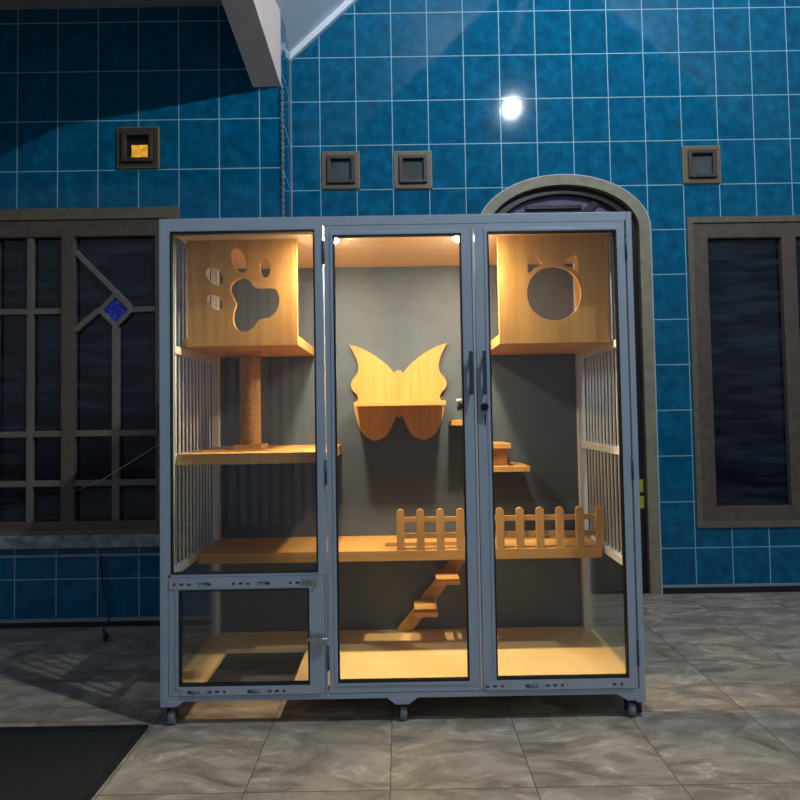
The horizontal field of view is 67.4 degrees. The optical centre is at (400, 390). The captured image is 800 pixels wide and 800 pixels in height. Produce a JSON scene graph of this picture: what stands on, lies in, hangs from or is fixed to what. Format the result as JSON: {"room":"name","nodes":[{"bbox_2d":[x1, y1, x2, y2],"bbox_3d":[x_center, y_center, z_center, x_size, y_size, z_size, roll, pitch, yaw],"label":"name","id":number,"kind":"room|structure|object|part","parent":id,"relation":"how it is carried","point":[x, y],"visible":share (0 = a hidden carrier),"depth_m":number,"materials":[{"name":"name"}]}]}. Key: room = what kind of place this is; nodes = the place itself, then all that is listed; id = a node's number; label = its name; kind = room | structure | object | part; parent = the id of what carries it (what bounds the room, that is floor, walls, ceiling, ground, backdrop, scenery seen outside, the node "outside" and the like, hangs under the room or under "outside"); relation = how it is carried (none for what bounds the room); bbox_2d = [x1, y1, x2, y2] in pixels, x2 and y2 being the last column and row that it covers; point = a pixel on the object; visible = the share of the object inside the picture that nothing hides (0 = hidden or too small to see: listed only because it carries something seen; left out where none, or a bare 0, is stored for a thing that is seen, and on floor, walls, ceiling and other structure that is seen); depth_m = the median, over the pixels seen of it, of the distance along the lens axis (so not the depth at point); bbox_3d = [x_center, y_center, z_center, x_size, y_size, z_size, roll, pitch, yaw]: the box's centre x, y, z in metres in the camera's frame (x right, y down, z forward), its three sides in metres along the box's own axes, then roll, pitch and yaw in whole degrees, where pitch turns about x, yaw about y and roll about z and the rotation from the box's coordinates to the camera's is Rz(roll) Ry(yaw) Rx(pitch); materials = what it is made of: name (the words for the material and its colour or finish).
{"room":"house front porch","nodes":[
{"label":"house front porch","id":0,"kind":"room"},
{"bbox_2d":[0,0,221,4],"bbox_3d":[-2.508,-2.026,1.859,3.460,0.092,2.380,-1,-2,0],"label":"ceiling","id":1,"kind":"structure","parent":0,"point":[2,2],"depth_m":3.02,"materials":[{"name":"white paint"}]},
{"bbox_2d":[0,6,286,618],"bbox_3d":[-2.402,-0.445,3.064,3.624,3.270,0.140,-1,-2,0],"label":"wall","id":2,"kind":"structure","parent":0,"point":[69,78],"depth_m":3.02,"materials":[{"name":"blue tile"}]},
{"bbox_2d":[0,206,188,557],"bbox_3d":[-1.612,-0.050,2.989,1.110,1.729,0.085,-1,-2,0],"label":"window","id":3,"kind":"structure","parent":2,"relation":"in","point":[79,287],"depth_m":3.00,"materials":[{"name":"brown wood"}]},
{"bbox_3d":[-1.847,-0.061,3.010,0.330,1.430,0.006,-1,-2,0],"label":"pane","id":4,"kind":"part","parent":3,"relation":"part of","materials":[{"name":"clear glass"}]},
{"bbox_3d":[-1.599,0.736,2.951,1.110,0.063,0.065,-1,-2,0],"label":"sill","id":5,"kind":"part","parent":3,"relation":"part of","materials":[{"name":"grey stone"}]},
{"bbox_2d":[100,556,109,641],"bbox_3d":[-1.387,0.974,2.831,0.046,0.348,0.253,0,-2,-30],"label":"power cable","id":6,"kind":"object","parent":3,"relation":"hanging from","point":[106,635],"visible":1,"depth_m":2.92,"materials":[{"name":"black rubber"}]},
{"bbox_2d":[71,444,159,492],"bbox_3d":[-1.385,0.369,2.947,0.472,0.254,0.004,-1,-2,0],"label":"wire","id":7,"kind":"object","parent":3,"relation":"attached to","point":[158,444],"visible":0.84,"depth_m":2.94,"materials":[{"name":"metal"}]},
{"bbox_3d":[-1.426,-0.404,3.008,0.124,0.124,0.008,-1,-2,0],"label":"diamond pane","id":8,"kind":"part","parent":3,"relation":"part of","materials":[{"name":"blue glass"}]},
{"bbox_3d":[-1.420,-0.068,3.011,0.415,1.430,0.006,-1,-2,0],"label":"pane","id":9,"kind":"part","parent":3,"relation":"part of","materials":[{"name":"clear glass"}]},
{"bbox_2d":[0,615,212,628],"bbox_3d":[-2.388,1.145,2.932,3.598,0.042,0.013,-1,-2,0],"label":"baseboard","id":10,"kind":"structure","parent":2,"relation":"attached to","point":[204,619],"depth_m":2.93,"materials":[{"name":"black stone"}]},
{"bbox_2d":[0,2,222,9],"bbox_3d":[-2.508,-1.934,3.036,3.460,0.010,0.020,-1,-2,0],"label":"trim","id":11,"kind":"structure","parent":2,"relation":"attached to","point":[172,4],"depth_m":3.03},
{"bbox_2d":[117,127,159,168],"bbox_3d":[-1.318,-1.223,3.009,0.208,0.208,0.028,-1,-2,0],"label":"air vent","id":12,"kind":"object","parent":2,"relation":"in","point":[137,147],"visible":1,"depth_m":3.01,"materials":[{"name":"gold metal"}]},
{"bbox_3d":[-1.318,-1.223,3.009,0.154,0.154,0.028,-1,-2,0],"label":"frame","id":13,"kind":"part","parent":12,"relation":"part of","materials":[{"name":"brown wood"}]},
{"bbox_3d":[-1.318,-1.222,3.020,0.116,0.116,0.006,-1,-2,0],"label":"dark pane","id":14,"kind":"part","parent":12,"relation":"part of","materials":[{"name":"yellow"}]},
{"bbox_3d":[-1.313,-1.206,3.019,0.081,0.062,0.004,-1,-2,0],"label":"lit pane","id":15,"kind":"part","parent":12,"relation":"part of","materials":[{"name":"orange glass"}]},
{"bbox_2d":[280,84,284,216],"bbox_3d":[-0.592,-1.165,3.008,0.013,0.766,0.013,-2,-2,19],"label":"hanging chain","id":16,"kind":"object","parent":2,"relation":"hanging from","point":[282,127],"visible":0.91,"depth_m":3.01,"materials":[{"name":"grey metal"}]},
{"bbox_2d":[280,11,291,216],"bbox_3d":[-0.640,-0.383,3.240,0.106,3.100,0.490,-1,-2,0],"label":"wall","id":17,"kind":"structure","parent":0,"point":[287,53],"depth_m":3.27,"materials":[{"name":"blue tile"}]},
{"bbox_2d":[221,0,280,86],"bbox_3d":[-0.816,-2.291,1.963,0.141,1.434,2.232,-1,-2,7],"label":"beam","id":18,"kind":"structure","parent":17,"relation":"attached to","point":[255,24],"depth_m":2.86,"materials":[{"name":"paint"}]},
{"bbox_2d":[290,62,292,216],"bbox_3d":[-0.600,-0.385,3.351,0.006,2.970,0.005,-1,-2,0],"label":"trim","id":19,"kind":"structure","parent":17,"relation":"attached to","point":[290,62],"depth_m":3.38,"materials":[{"name":"metal"}]},
{"bbox_2d":[275,0,345,51],"bbox_3d":[1.451,-2.628,2.786,4.200,2.233,1.580,-1,-2,0],"label":"ceiling","id":20,"kind":"structure","parent":0,"point":[300,18],"depth_m":3.26,"materials":[{"name":"white paint"}]},
{"bbox_2d":[0,591,799,799],"bbox_3d":[-0.234,1.065,0.663,8.500,0.030,6.600,-1,-2,0],"label":"floor","id":21,"kind":"structure","parent":0,"point":[719,718],"depth_m":1.97,"materials":[{"name":"tile"}]},
{"bbox_2d":[0,724,148,799],"bbox_3d":[-1.356,1.097,1.593,1.058,0.008,0.765,-1,-2,0],"label":"floor mat","id":22,"kind":"object","parent":21,"relation":"on","point":[37,762],"visible":1,"depth_m":1.79,"materials":[{"name":"black rubber"}]},
{"bbox_2d":[159,212,645,723],"bbox_3d":[-0.005,0.258,2.261,1.601,1.689,0.582,-1,-2,0],"label":"cage","id":23,"kind":"object","parent":21,"relation":"on","point":[397,455],"visible":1,"depth_m":2.26,"materials":[{"name":"grey metal"}]},
{"bbox_3d":[-0.782,0.241,2.279,0.024,0.027,0.455,-1,-2,0],"label":"rail","id":24,"kind":"part","parent":23,"relation":"part of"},
{"bbox_3d":[-0.788,-0.135,2.292,0.024,0.027,0.455,-1,-2,0],"label":"rail","id":25,"kind":"part","parent":23,"relation":"part of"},
{"bbox_3d":[-0.775,0.622,2.266,0.024,0.027,0.455,-1,-2,0],"label":"rail","id":26,"kind":"part","parent":23,"relation":"part of","materials":[{"name":"beige wood"}]},
{"bbox_3d":[-0.775,0.249,2.529,0.028,1.626,0.045,-1,-2,0],"label":"post","id":27,"kind":"part","parent":23,"relation":"part of","materials":[{"name":"white metal"}]},
{"bbox_3d":[-0.509,0.809,1.992,0.516,0.385,0.026,-1,-2,0],"label":"litter door","id":28,"kind":"part","parent":23,"relation":"part of","materials":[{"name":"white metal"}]},
{"bbox_3d":[-0.584,0.034,2.329,0.084,0.344,0.084,-1,-2,0],"label":"sisal post","id":29,"kind":"part","parent":23,"relation":"part of","materials":[{"name":"fabric"}]},
{"bbox_2d":[177,444,341,464],"bbox_3d":[-0.508,0.240,2.294,0.518,0.038,0.479,-1,-2,0],"label":"shelf","id":30,"kind":"object","parent":23,"relation":"attached to","point":[219,454],"depth_m":2.05,"materials":[{"name":"brown wood"}]},
{"bbox_3d":[-0.004,0.052,2.430,0.359,0.018,0.182,-1,-2,0],"label":"perch seat","id":31,"kind":"part","parent":23,"relation":"part of","materials":[{"name":"brown wood"}]},
{"bbox_3d":[-0.007,0.234,2.541,1.508,1.556,0.012,-1,-2,0],"label":"panel","id":32,"kind":"part","parent":23,"relation":"part of","materials":[{"name":"metal"}]},
{"bbox_3d":[0.005,0.215,2.014,0.506,1.554,0.026,-1,-2,0],"label":"tall door","id":33,"kind":"part","parent":23,"relation":"part of","materials":[{"name":"clear glass"}]},
{"bbox_2d":[451,236,458,241],"bbox_3d":[0.219,-0.542,2.109,0.082,0.016,0.082,-1,-2,0],"label":"ceiling lamp","id":34,"kind":"object","parent":23,"relation":"attached to","point":[456,238],"depth_m":2.10,"materials":[{"name":"white"}]},
{"bbox_3d":[0.234,-0.060,2.000,0.013,0.146,0.027,-1,-2,0],"label":"handle","id":35,"kind":"part","parent":23,"relation":"part of","materials":[{"name":"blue metal"}]},
{"bbox_3d":[0.279,-0.061,2.000,0.013,0.146,0.027,-1,-2,0],"label":"handle","id":36,"kind":"part","parent":23,"relation":"part of","materials":[{"name":"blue metal"}]},
{"bbox_3d":[0.515,0.207,2.015,0.509,1.554,0.026,-1,-2,0],"label":"tall door","id":37,"kind":"part","parent":23,"relation":"part of","materials":[{"name":"blue metal"}]},
{"bbox_3d":[0.762,0.224,2.532,0.030,1.626,0.045,-1,-2,0],"label":"post","id":38,"kind":"part","parent":23,"relation":"part of","materials":[{"name":"white metal"}]},
{"bbox_3d":[0.764,-0.160,2.296,0.024,0.027,0.455,-1,-2,0],"label":"rail","id":39,"kind":"part","parent":23,"relation":"part of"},
{"bbox_3d":[0.770,0.216,2.282,0.024,0.027,0.455,-1,-2,0],"label":"rail","id":40,"kind":"part","parent":23,"relation":"part of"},
{"bbox_3d":[0.776,0.596,2.269,0.024,0.027,0.455,-1,-2,0],"label":"rail","id":41,"kind":"part","parent":23,"relation":"part of","materials":[{"name":"beige wood"}]},
{"bbox_2d":[291,0,799,594],"bbox_3d":[1.477,-1.271,3.459,4.190,4.820,0.140,-1,-2,0],"label":"wall","id":42,"kind":"structure","parent":0,"point":[502,94],"depth_m":3.40,"materials":[{"name":"blue tile"}]},
{"bbox_2d":[290,0,356,61],"bbox_3d":[0.284,-2.753,3.427,1.848,1.744,0.025,-1,-2,0],"label":"trim","id":43,"kind":"structure","parent":42,"relation":"attached to","point":[347,4],"depth_m":3.39,"materials":[{"name":"white paint"}]},
{"bbox_2d":[322,151,359,189],"bbox_3d":[-0.337,-1.242,3.371,0.212,0.212,0.028,-1,-2,0],"label":"air vent","id":44,"kind":"object","parent":42,"relation":"in","point":[340,169],"visible":1,"depth_m":3.37,"materials":[{"name":"grey metal"}]},
{"bbox_3d":[-0.337,-1.242,3.382,0.119,0.119,0.005,-1,-2,0],"label":"vent pane","id":45,"kind":"part","parent":44,"relation":"part of","materials":[{"name":"grey glass"}]},
{"bbox_3d":[-0.337,-1.242,3.371,0.157,0.157,0.028,-1,-2,0],"label":"frame","id":46,"kind":"part","parent":44,"relation":"part of","materials":[{"name":"brown wood"}]},
{"bbox_2d":[394,151,431,188],"bbox_3d":[0.069,-1.245,3.372,0.212,0.212,0.028,-1,-2,0],"label":"air vent","id":47,"kind":"object","parent":42,"relation":"in","point":[412,169],"visible":1,"depth_m":3.37,"materials":[{"name":"grey metal"}]},
{"bbox_3d":[0.069,-1.245,3.372,0.157,0.157,0.028,-1,-2,0],"label":"frame","id":48,"kind":"part","parent":47,"relation":"part of","materials":[{"name":"brown wood"}]},
{"bbox_3d":[0.069,-1.245,3.383,0.119,0.119,0.005,-1,-2,0],"label":"vent pane","id":49,"kind":"part","parent":47,"relation":"part of","materials":[{"name":"grey glass"}]},
{"bbox_2d":[481,174,662,593],"bbox_3d":[0.930,-0.046,3.388,0.976,2.345,0.115,-1,-2,0],"label":"door","id":50,"kind":"structure","parent":42,"relation":"in","point":[554,193],"depth_m":3.37,"materials":[{"name":"stone"}]},
{"bbox_3d":[0.914,-0.980,3.436,0.734,0.274,0.007,-1,-2,0],"label":"transom pane","id":51,"kind":"part","parent":50,"relation":"part of","materials":[{"name":"purple glass"}]},
{"bbox_2d":[639,479,643,507],"bbox_3d":[1.339,0.573,3.341,0.028,0.160,0.005,-1,-2,0],"label":"label","id":52,"kind":"object","parent":50,"relation":"attached to","point":[640,480],"visible":0.64,"depth_m":3.34,"materials":[{"name":"yellow paper"}]},
{"bbox_2d":[681,145,720,183],"bbox_3d":[1.694,-1.276,3.375,0.212,0.212,0.028,-1,-2,0],"label":"air vent","id":53,"kind":"object","parent":42,"relation":"in","point":[700,164],"visible":1,"depth_m":3.38,"materials":[{"name":"grey metal"}]},
{"bbox_3d":[1.694,-1.276,3.386,0.119,0.119,0.005,-1,-2,0],"label":"vent pane","id":54,"kind":"part","parent":53,"relation":"part of","materials":[{"name":"grey glass"}]},
{"bbox_3d":[1.694,-1.276,3.375,0.157,0.157,0.028,-1,-2,0],"label":"frame","id":55,"kind":"part","parent":53,"relation":"part of","materials":[{"name":"brown wood"}]},
{"bbox_2d":[663,583,799,593],"bbox_3d":[1.517,1.091,3.299,4.190,0.046,0.013,-1,-2,0],"label":"baseboard","id":56,"kind":"structure","parent":42,"relation":"attached to","point":[755,587],"depth_m":3.29,"materials":[{"name":"black stone"}]},
{"bbox_2d":[686,215,799,527],"bbox_3d":[2.197,-0.118,3.368,1.150,1.735,0.062,-1,-2,0],"label":"window","id":57,"kind":"structure","parent":42,"relation":"in","point":[744,271],"depth_m":3.37,"materials":[{"name":"brown wood"}]},
{"bbox_3d":[1.944,-0.111,3.378,0.425,1.510,0.006,-1,-2,0],"label":"pane","id":58,"kind":"part","parent":57,"relation":"part of","materials":[{"name":"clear glass"}]},
{"bbox_3d":[2.442,-0.119,3.379,0.430,1.510,0.006,-1,-2,0],"label":"pane","id":59,"kind":"part","parent":57,"relation":"part of","materials":[{"name":"black glass"}]}
]}

